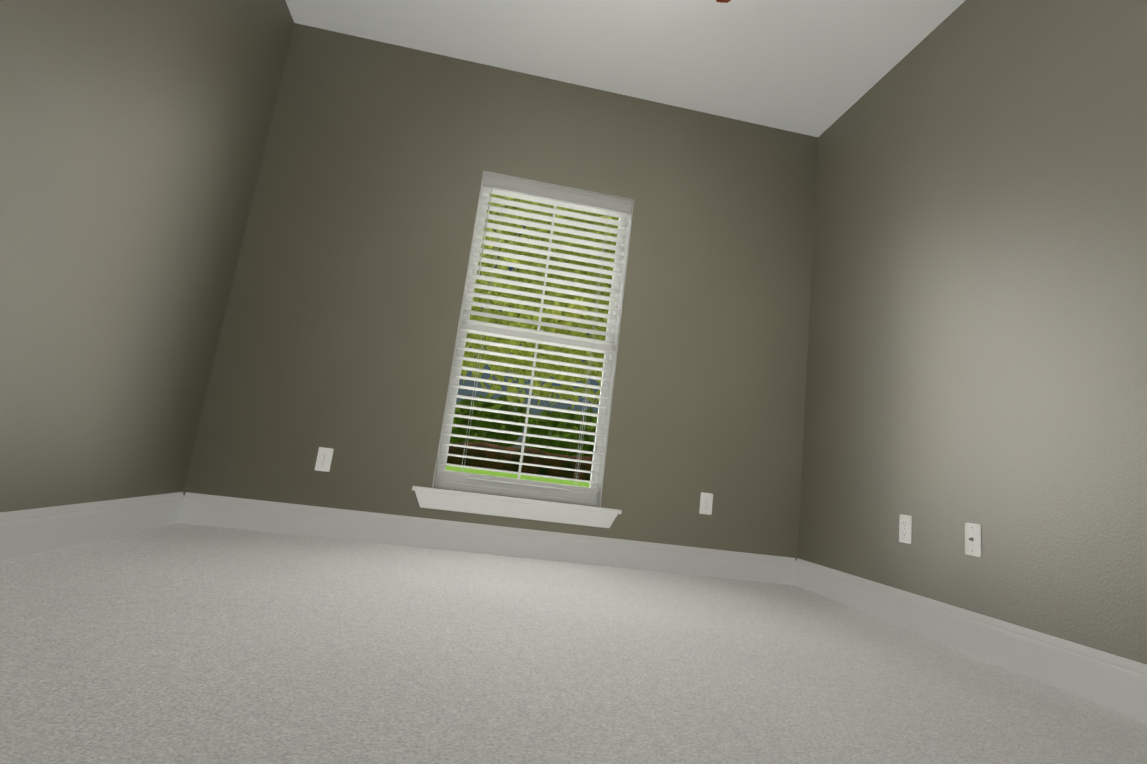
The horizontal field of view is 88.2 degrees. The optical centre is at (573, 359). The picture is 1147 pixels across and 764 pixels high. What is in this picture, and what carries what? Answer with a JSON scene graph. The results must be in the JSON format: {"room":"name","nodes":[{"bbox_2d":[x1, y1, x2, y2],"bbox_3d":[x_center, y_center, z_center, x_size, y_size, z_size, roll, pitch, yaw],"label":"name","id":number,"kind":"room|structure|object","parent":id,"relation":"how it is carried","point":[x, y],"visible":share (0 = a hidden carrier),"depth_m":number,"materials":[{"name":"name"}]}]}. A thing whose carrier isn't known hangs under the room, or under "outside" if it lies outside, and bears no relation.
{"room":"empty bedroom","nodes":[
{"label":"empty bedroom","id":0,"kind":"room"},
{"bbox_2d":[0,0,293,511],"bbox_3d":[-1.490,-0.857,1.275,0.160,2.700,3.920,9,-11,-8],"label":"wall","id":1,"kind":"structure","parent":0,"point":[133,135],"depth_m":2.08,"materials":[{"name":"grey paint"}]},
{"bbox_2d":[0,492,187,560],"bbox_3d":[-1.558,0.405,1.051,0.016,0.140,3.600,9,-11,-8],"label":"baseboard","id":2,"kind":"structure","parent":1,"relation":"attached to","point":[37,530],"depth_m":2.08,"materials":[{"name":"grey paint"}]},
{"bbox_2d":[183,23,817,559],"bbox_3d":[-0.178,-0.303,3.340,3.160,2.700,0.160,9,-11,-8],"label":"wall","id":3,"kind":"structure","parent":0,"point":[339,329],"depth_m":3.26,"materials":[{"name":"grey paint"}]},
{"bbox_2d":[315,447,333,471],"bbox_3d":[-1.237,0.498,2.938,0.070,0.114,0.008,9,-11,-8],"label":"electrical outlet","id":4,"kind":"object","parent":3,"relation":"attached to","point":[324,459],"visible":1,"depth_m":2.94,"materials":[{"name":"white plastic"}]},
{"bbox_2d":[180,492,795,584],"bbox_3d":[-0.323,0.930,3.017,3.090,0.140,0.016,9,-11,-8],"label":"baseboard","id":5,"kind":"structure","parent":3,"relation":"attached to","point":[199,509],"depth_m":2.99,"materials":[{"name":"grey paint"}]},
{"bbox_2d":[412,486,621,527],"bbox_3d":[-0.292,0.773,3.087,1.080,0.100,0.133,9,-11,-8],"label":"window sill","id":6,"kind":"structure","parent":3,"relation":"attached to","point":[488,504],"depth_m":3.04,"materials":[{"name":"white paint"}]},
{"bbox_2d":[432,171,633,506],"bbox_3d":[-0.195,-0.125,3.307,0.880,1.757,0.157,9,-11,-8],"label":"window","id":7,"kind":"structure","parent":3,"relation":"in","point":[463,483],"depth_m":3.26,"materials":[{"name":"white plastic"}]},
{"bbox_2d":[437,186,629,491],"bbox_3d":[-0.191,-0.124,3.277,0.856,1.605,0.052,9,-11,-8],"label":"window blinds","id":8,"kind":"object","parent":7,"relation":"attached to","point":[545,252],"visible":0.94,"depth_m":3.30,"materials":[{"name":"white plastic"}]},
{"bbox_2d":[699,492,712,514],"bbox_3d":[0.723,0.787,3.225,0.070,0.114,0.008,9,-11,-8],"label":"electrical outlet","id":9,"kind":"object","parent":3,"relation":"attached to","point":[706,500],"visible":1,"depth_m":3.22,"materials":[{"name":"white plastic"}]},
{"bbox_2d":[0,523,1146,763],"bbox_3d":[-0.034,0.754,1.253,3.480,0.100,3.920,9,-11,-8],"label":"floor","id":10,"kind":"structure","parent":0,"point":[178,643],"depth_m":1.38,"materials":[{"name":"carpet"}]},
{"bbox_2d":[285,0,964,136],"bbox_3d":[0.304,-1.986,1.773,3.480,0.120,3.920,9,-11,-8],"label":"ceiling","id":11,"kind":"structure","parent":0,"point":[816,68],"depth_m":3.13,"materials":[{"name":"white paint"}]},
{"bbox_2d":[716,0,730,2],"bbox_3d":[0.175,-1.551,1.899,1.194,0.714,1.242,9,-11,-8],"label":"ceiling fan","id":12,"kind":"object","parent":11,"relation":"hanging from","point":[724,1],"visible":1,"depth_m":2.39,"materials":[{"name":"brown metal"}]},
{"bbox_2d":[798,0,1146,664],"bbox_3d":[1.759,-0.366,1.749,0.160,2.700,3.920,9,-11,-8],"label":"wall","id":13,"kind":"structure","parent":0,"point":[977,344],"depth_m":2.23,"materials":[{"name":"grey paint"}]},
{"bbox_2d":[899,514,911,543],"bbox_3d":[1.400,0.717,2.501,0.008,0.114,0.070,9,-11,-8],"label":"electrical outlet","id":14,"kind":"object","parent":13,"relation":"attached to","point":[905,526],"visible":1,"depth_m":2.50,"materials":[{"name":"white plastic"}]},
{"bbox_2d":[792,558,1146,721],"bbox_3d":[1.519,0.870,1.500,0.016,0.140,3.600,9,-11,-8],"label":"baseboard","id":15,"kind":"structure","parent":13,"relation":"attached to","point":[1108,680],"depth_m":1.98,"materials":[{"name":"grey paint"}]},
{"bbox_2d":[965,523,980,556],"bbox_3d":[1.454,0.658,2.163,0.016,0.114,0.070,9,-11,-8],"label":"outlet","id":16,"kind":"object","parent":13,"relation":"attached to","point":[972,539],"visible":1,"depth_m":2.16,"materials":[{"name":"white plastic"}]},
{"bbox_3d":[-0.088,-0.959,3.436,0.864,0.044,0.062,9,-11,-8],"label":"blind headrail","id":17,"kind":"object","parent":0,"visible":0},
{"bbox_2d":[461,187,506,471],"bbox_3d":[-0.517,-0.203,3.228,0.093,1.615,0.056,10,-11,-17],"label":"blind cord","id":18,"kind":"object","parent":17,"relation":"hanging from","point":[492,187],"depth_m":3.26,"materials":[{"name":"white plastic"}]},
{"bbox_2d":[483,173,631,213],"bbox_3d":[-0.086,-0.946,3.408,0.862,0.072,0.050,9,-11,-8],"label":"blind valance","id":19,"kind":"object","parent":17,"relation":"attached to","point":[554,192],"visible":1,"depth_m":3.39,"materials":[{"name":"grey plastic"}]},
{"bbox_2d":[574,209,624,485],"bbox_3d":[0.154,-0.102,3.325,0.113,1.615,0.055,7,-11,1],"label":"blind cord","id":20,"kind":"object","parent":17,"relation":"hanging from","point":[591,335],"depth_m":3.31,"materials":[{"name":"white fabric"}]},
{"label":"outside","id":21,"kind":"structure","parent":0,"visible":0},
{"bbox_2d":[445,463,589,486],"bbox_3d":[-0.568,22.122,111.823,280.000,0.230,174.200,9,-11,-8],"label":"lawn","id":22,"kind":"structure","parent":21,"point":[515,476],"depth_m":42.40,"materials":[{"name":"green plant"}]},
{"bbox_2d":[446,442,592,480],"bbox_3d":[17.087,13.600,64.379,70.002,3.136,3.339,5,-11,12],"label":"fence","id":23,"kind":"object","parent":22,"relation":"on","point":[515,467],"depth_m":67.96,"materials":[{"name":"brown wood"}]},
{"bbox_2d":[450,193,618,456],"bbox_3d":[28.385,10.262,72.504,95.379,15.375,116.346,9,-11,-8],"label":"trees","id":24,"kind":"object","parent":22,"relation":"on","point":[501,426],"depth_m":14.39,"materials":[{"name":"green plant"}]}
]}

